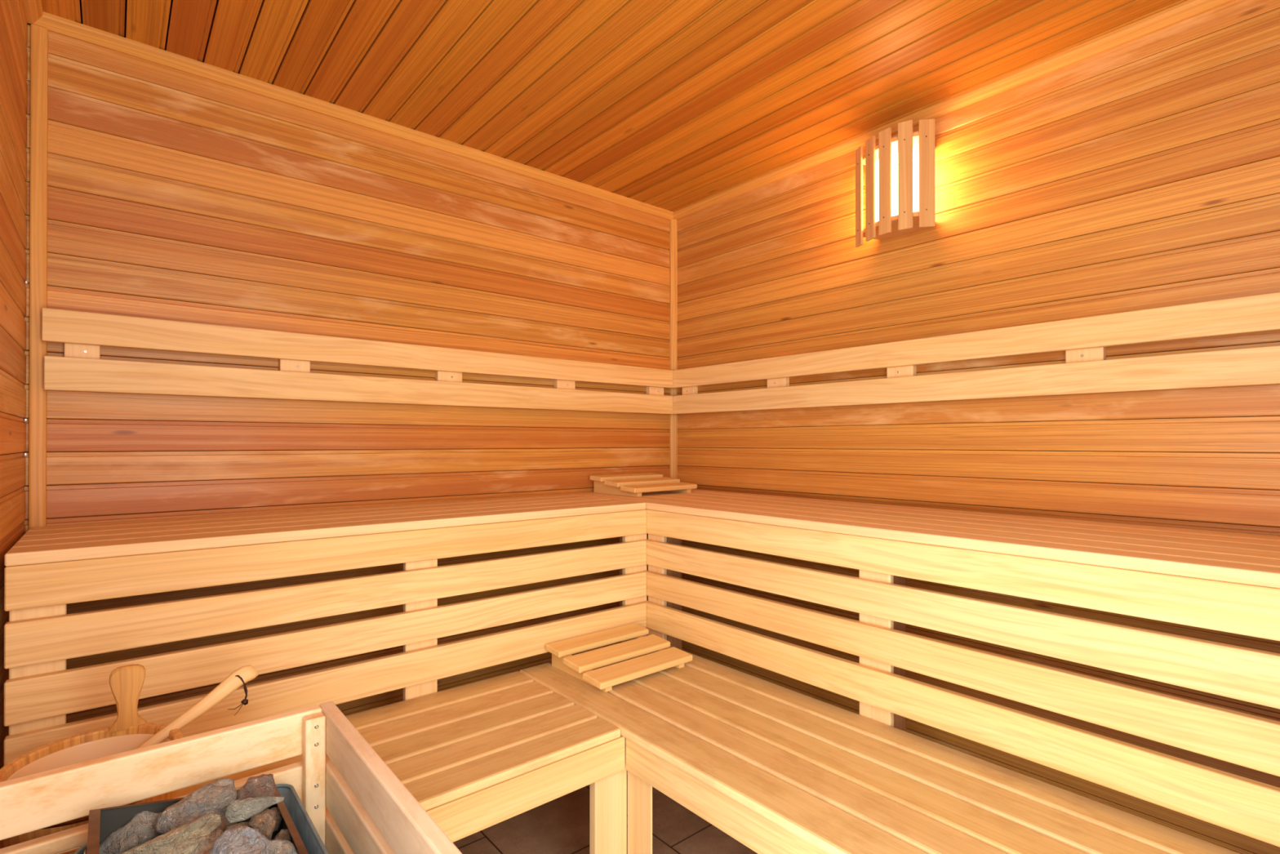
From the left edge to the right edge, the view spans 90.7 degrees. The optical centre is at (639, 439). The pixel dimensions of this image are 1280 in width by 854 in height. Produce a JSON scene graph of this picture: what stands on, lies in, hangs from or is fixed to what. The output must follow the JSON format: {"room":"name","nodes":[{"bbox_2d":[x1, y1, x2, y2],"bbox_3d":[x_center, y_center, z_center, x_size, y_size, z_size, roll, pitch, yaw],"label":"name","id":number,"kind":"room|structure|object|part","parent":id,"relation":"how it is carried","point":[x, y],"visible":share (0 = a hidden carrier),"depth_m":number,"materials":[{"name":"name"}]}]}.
{"room":"spa","nodes":[
{"label":"spa","id":0,"kind":"room"},
{"bbox_2d":[0,0,27,768],"bbox_3d":[-0.709,0.038,0.571,0.034,2.242,2.660,0,0,-40],"label":"wall","id":1,"kind":"structure","parent":0,"point":[13,21],"depth_m":1.35,"materials":[{"name":"brown wood"}]},
{"bbox_2d":[22,0,43,25],"bbox_3d":[-0.688,-1.058,0.594,0.030,0.030,2.600,0,0,-40],"label":"trim","id":2,"kind":"structure","parent":1,"relation":"attached to","point":[33,10],"depth_m":1.54,"materials":[{"name":"brown wood"}]},
{"bbox_2d":[23,24,669,723],"bbox_3d":[-0.696,0.045,2.295,2.263,2.242,0.030,0,0,-40],"label":"wall","id":3,"kind":"structure","parent":0,"point":[173,194],"depth_m":1.99,"materials":[{"name":"brown wood"}]},
{"bbox_2d":[28,23,48,529],"bbox_3d":[-1.511,0.058,1.586,0.032,2.192,0.014,0,0,-40],"label":"trim","id":4,"kind":"structure","parent":3,"relation":"attached to","point":[38,34],"depth_m":1.58,"materials":[{"name":"brown wood"}]},
{"bbox_2d":[29,11,673,220],"bbox_3d":[-0.677,-1.051,2.276,2.203,0.030,0.030,0,0,-40],"label":"trim","id":5,"kind":"structure","parent":3,"relation":"attached to","point":[54,24],"depth_m":1.97,"materials":[{"name":"brown wood"}]},
{"bbox_2d":[41,307,672,413],"bbox_3d":[-0.678,-0.222,2.259,2.122,0.203,0.050,0,0,-40],"label":"backrest","id":6,"kind":"object","parent":3,"relation":"attached to","point":[82,368],"visible":1,"depth_m":1.95,"materials":[{"name":"brown wood"}]},
{"bbox_2d":[669,219,677,478],"bbox_3d":[0.157,0.062,2.971,0.026,2.194,0.026,0,0,-40],"label":"trim","id":7,"kind":"structure","parent":3,"relation":"attached to","point":[673,223],"depth_m":2.97,"materials":[{"name":"brown wood"}]},
{"bbox_2d":[453,774,757,853],"bbox_3d":[0.147,1.177,1.280,2.263,0.050,2.660,0,0,-40],"label":"floor","id":8,"kind":"structure","parent":0,"point":[561,824],"depth_m":1.85,"materials":[{"name":"brown tile"}]},
{"bbox_2d":[54,783,328,853],"bbox_3d":[-0.559,0.823,0.716,0.382,0.654,0.479,0,0,-40],"label":"heater","id":9,"kind":"object","parent":8,"relation":"on","point":[103,822],"visible":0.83,"depth_m":0.88,"materials":[{"name":"metal"}]},
{"bbox_2d":[98,810,161,853],"bbox_3d":[-0.707,0.554,0.878,0.072,0.078,0.114,0,0,29],"label":"stone","id":10,"kind":"object","parent":9,"relation":"in","point":[140,829],"visible":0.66,"depth_m":0.86,"materials":[{"name":"grey stone"}]},
{"bbox_2d":[120,813,221,853],"bbox_3d":[-0.620,0.534,0.817,0.133,0.057,0.050,0,0,-40],"label":"stone","id":11,"kind":"object","parent":9,"relation":"in","point":[184,838],"visible":1,"depth_m":0.82,"materials":[{"name":"grey stone"}]},
{"bbox_2d":[154,777,237,835],"bbox_3d":[-0.622,0.528,0.889,0.097,0.080,0.075,0,0,-40],"label":"stone","id":12,"kind":"object","parent":9,"relation":"in","point":[215,797],"visible":0.62,"depth_m":0.88,"materials":[{"name":"grey stone"}]},
{"bbox_2d":[191,828,223,853],"bbox_3d":[-0.583,0.547,0.838,0.053,0.046,0.045,0,0,-14],"label":"stone","id":13,"kind":"object","parent":9,"relation":"in","point":[206,846],"visible":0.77,"depth_m":0.84,"materials":[{"name":"brown stone"}]},
{"bbox_2d":[225,822,248,829],"bbox_3d":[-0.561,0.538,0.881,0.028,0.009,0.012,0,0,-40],"label":"stone","id":14,"kind":"object","parent":9,"relation":"in","point":[241,824],"visible":0.59,"depth_m":0.88,"materials":[{"name":"brown stone"}]},
{"bbox_2d":[208,826,271,853],"bbox_3d":[-0.515,0.531,0.816,0.070,0.065,0.068,0,0,8],"label":"stone","id":15,"kind":"object","parent":9,"relation":"in","point":[239,839],"visible":1,"depth_m":0.81,"materials":[{"name":"grey stone"}]},
{"bbox_2d":[225,795,284,822],"bbox_3d":[-0.531,0.505,0.872,0.070,0.027,0.024,0,0,-40],"label":"stone","id":16,"kind":"object","parent":9,"relation":"on","point":[239,810],"visible":1,"depth_m":0.86,"materials":[{"name":"grey stone"}]},
{"bbox_2d":[235,773,275,799],"bbox_3d":[-0.567,0.521,0.934,0.054,0.045,0.046,0,0,-40],"label":"stone","id":17,"kind":"object","parent":9,"relation":"in","point":[264,784],"visible":0.8,"depth_m":0.93,"materials":[{"name":"brown stone"}]},
{"bbox_2d":[248,808,275,839],"bbox_3d":[-0.527,0.541,0.882,0.035,0.049,0.046,0,0,-40],"label":"stone","id":18,"kind":"object","parent":9,"relation":"in","point":[264,821],"visible":0.8,"depth_m":0.87,"materials":[{"name":"brown stone"}]},
{"bbox_2d":[269,806,282,831],"bbox_3d":[-0.539,0.561,0.936,0.020,0.030,0.028,0,0,-40],"label":"stone","id":19,"kind":"object","parent":9,"relation":"in","point":[278,817],"visible":0.38,"depth_m":0.93,"materials":[{"name":"brown stone"}]},
{"bbox_2d":[273,828,290,841],"bbox_3d":[-0.507,0.567,0.893,0.026,0.032,0.026,0,0,-17],"label":"stone","id":20,"kind":"object","parent":9,"relation":"in","point":[284,833],"visible":0.42,"depth_m":0.89,"materials":[{"name":"brown stone"}]},
{"bbox_2d":[269,839,298,853],"bbox_3d":[-0.474,0.552,0.836,0.046,0.050,0.038,0,0,-21],"label":"stone","id":21,"kind":"object","parent":9,"relation":"in","point":[278,846],"visible":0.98,"depth_m":0.83,"materials":[{"name":"beige stone"}]},
{"bbox_2d":[0,701,462,853],"bbox_3d":[-0.499,0.802,0.706,0.453,0.695,0.664,0,0,-40],"label":"guard","id":22,"kind":"object","parent":8,"relation":"on","point":[354,802],"visible":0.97,"depth_m":0.93,"materials":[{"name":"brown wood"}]},
{"bbox_3d":[-0.713,0.579,0.945,0.430,0.070,0.022,0,0,-40],"label":"rail","id":23,"kind":"part","parent":22,"relation":"part of","materials":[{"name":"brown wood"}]},
{"bbox_3d":[-0.713,0.491,0.945,0.430,0.070,0.022,0,0,-40],"label":"rail","id":24,"kind":"part","parent":22,"relation":"part of","materials":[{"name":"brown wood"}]},
{"bbox_3d":[-0.544,0.806,1.053,0.031,0.690,0.026,0,0,-40],"label":"corner post","id":25,"kind":"part","parent":22,"relation":"part of","materials":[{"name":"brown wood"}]},
{"bbox_3d":[-0.334,0.667,0.845,0.022,0.070,0.664,0,0,-40],"label":"rail","id":26,"kind":"part","parent":22,"relation":"part of","materials":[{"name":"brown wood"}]},
{"bbox_3d":[-0.334,0.579,0.845,0.022,0.070,0.664,0,0,-40],"label":"rail","id":27,"kind":"part","parent":22,"relation":"part of","materials":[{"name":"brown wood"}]},
{"bbox_3d":[-0.334,0.490,0.846,0.022,0.070,0.664,0,0,-40],"label":"rail","id":28,"kind":"part","parent":22,"relation":"part of","materials":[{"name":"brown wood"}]},
{"bbox_2d":[4,493,646,774],"bbox_3d":[-0.736,0.686,1.895,1.613,0.937,0.492,0,0,-40],"label":"bench","id":29,"kind":"object","parent":8,"relation":"on","point":[49,568],"visible":0.89,"depth_m":1.54,"materials":[{"name":"brown wood"}]},
{"bbox_3d":[-1.185,0.696,1.244,0.082,0.911,0.022,0,0,-40],"label":"post","id":30,"kind":"part","parent":29,"relation":"part of","materials":[{"name":"brown wood"}]},
{"bbox_3d":[-0.601,0.698,1.732,0.089,0.911,0.022,0,0,-40],"label":"post","id":31,"kind":"part","parent":29,"relation":"part of","materials":[{"name":"brown wood"}]},
{"bbox_3d":[-0.039,0.715,2.242,0.058,0.882,0.040,0,0,-40],"label":"post","id":32,"kind":"part","parent":29,"relation":"part of","materials":[{"name":"brown wood"}]},
{"bbox_3d":[-0.019,0.700,2.218,0.098,0.911,0.022,0,0,-40],"label":"post","id":33,"kind":"part","parent":29,"relation":"part of","materials":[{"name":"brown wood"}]},
{"bbox_2d":[176,671,626,853],"bbox_3d":[-0.614,0.923,1.375,1.134,0.458,0.505,0,0,-40],"label":"bench","id":34,"kind":"object","parent":8,"relation":"on","point":[476,757],"visible":0.59,"depth_m":1.47,"materials":[{"name":"brown wood"}]},
{"bbox_2d":[0,663,183,848],"bbox_3d":[-0.865,0.543,1.001,0.230,0.296,0.230,0,0,-40],"label":"bucket","id":35,"kind":"object","parent":34,"relation":"on","point":[130,730],"visible":0.36,"depth_m":1.08,"materials":[{"name":"brown wood"}]},
{"bbox_3d":[-0.896,0.449,1.106,0.054,0.107,0.016,0,0,-37],"label":"handle","id":36,"kind":"part","parent":35,"relation":"part of","materials":[{"name":"brown wood"}]},
{"bbox_2d":[135,665,258,749],"bbox_3d":[-0.817,0.510,1.086,0.053,0.166,0.298,0,0,33],"label":"ladle","id":37,"kind":"object","parent":35,"relation":"in","point":[241,676],"visible":0.55,"depth_m":1.14,"materials":[{"name":"brown wood"}]},
{"bbox_3d":[-0.077,0.953,1.541,0.097,0.400,0.026,0,0,-40],"label":"leg","id":38,"kind":"part","parent":34,"relation":"part of","materials":[{"name":"brown wood"}]},
{"bbox_2d":[519,645,1240,853],"bbox_3d":[0.504,0.923,1.268,0.511,0.458,2.102,0,0,-40],"label":"bench","id":39,"kind":"object","parent":8,"relation":"on","point":[777,769],"visible":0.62,"depth_m":1.32,"materials":[{"name":"brown wood"}]},
{"bbox_2d":[545,622,692,691],"bbox_3d":[-0.064,0.661,1.942,0.356,0.072,0.286,0,0,-41],"label":"headrest cover","id":40,"kind":"object","parent":39,"relation":"on","point":[655,659],"visible":1,"depth_m":1.91,"materials":[{"name":"brown wood"}]},
{"bbox_3d":[0.008,0.953,1.535,0.026,0.400,0.090,0,0,-40],"label":"leg","id":41,"kind":"part","parent":39,"relation":"part of","materials":[{"name":"brown wood"}]},
{"bbox_2d":[569,488,1279,846],"bbox_3d":[0.754,0.686,1.788,0.582,0.937,2.578,0,0,-40],"label":"bench","id":42,"kind":"object","parent":8,"relation":"on","point":[1224,581],"visible":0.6,"depth_m":1.35,"materials":[{"name":"brown wood"}]},
{"bbox_2d":[589,472,697,496],"bbox_3d":[0.015,0.185,2.651,0.356,0.072,0.286,0,0,-42],"label":"headrest cover","id":43,"kind":"object","parent":42,"relation":"on","point":[628,484],"visible":1,"depth_m":2.60,"materials":[{"name":"brown wood"}]},
{"bbox_3d":[0.061,0.700,2.216,0.020,0.911,0.082,0,0,-40],"label":"post","id":44,"kind":"part","parent":42,"relation":"part of","materials":[{"name":"brown wood"}]},
{"bbox_3d":[0.106,0.715,2.242,0.082,0.882,0.040,0,0,-40],"label":"post","id":45,"kind":"part","parent":42,"relation":"part of","materials":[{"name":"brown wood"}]},
{"bbox_3d":[0.591,0.698,1.581,0.020,0.911,0.085,0,0,-40],"label":"post","id":46,"kind":"part","parent":42,"relation":"part of","materials":[{"name":"brown wood"}]},
{"bbox_3d":[0.636,0.712,1.607,0.082,0.882,0.043,0,0,-40],"label":"post","id":47,"kind":"part","parent":42,"relation":"part of","materials":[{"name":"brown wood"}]},
{"bbox_2d":[41,0,1188,212],"bbox_3d":[0.146,-1.085,1.290,2.263,0.030,2.660,0,0,-40],"label":"ceiling","id":48,"kind":"structure","parent":0,"point":[672,105],"depth_m":1.79,"materials":[{"name":"brown wood"}]},
{"bbox_2d":[677,0,1279,853],"bbox_3d":[1.004,0.044,2.001,0.030,2.242,2.660,0,0,-40],"label":"wall","id":49,"kind":"structure","parent":0,"point":[1142,173],"depth_m":1.81,"materials":[{"name":"brown wood"}]},
{"bbox_2d":[855,118,935,247],"bbox_3d":[0.835,-0.820,2.055,0.163,0.334,0.271,0,0,-40],"label":"wall lamp","id":50,"kind":"object","parent":49,"relation":"attached to","point":[900,197],"visible":1,"depth_m":2.00,"materials":[{"name":"brown wood"}]},
{"bbox_3d":[0.839,-0.944,2.058,0.154,0.014,0.258,0,0,-40],"label":"lamp shade","id":51,"kind":"part","parent":50,"relation":"part of","materials":[{"name":"brown wood"}]},
{"bbox_3d":[0.839,-0.697,2.057,0.154,0.014,0.258,0,0,-40],"label":"lamp shade","id":52,"kind":"part","parent":50,"relation":"part of","materials":[{"name":"brown wood"}]},
{"bbox_3d":[0.847,-0.821,2.078,0.092,0.224,0.160,0,0,-40],"label":"lamp glass","id":53,"kind":"part","parent":50,"relation":"part of","materials":[{"name":"white glass"}]},
{"bbox_2d":[673,0,1235,220],"bbox_3d":[0.980,-1.052,1.986,0.030,0.030,2.600,0,0,-40],"label":"trim","id":54,"kind":"structure","parent":49,"relation":"attached to","point":[1188,9],"depth_m":1.88,"materials":[{"name":"brown wood"}]},
{"bbox_2d":[671,292,1279,414],"bbox_3d":[0.979,-0.224,1.969,0.050,0.203,2.561,0,0,-40],"label":"backrest","id":55,"kind":"object","parent":49,"relation":"attached to","point":[1086,369],"visible":1,"depth_m":1.79,"materials":[{"name":"brown wood"}]}
]}

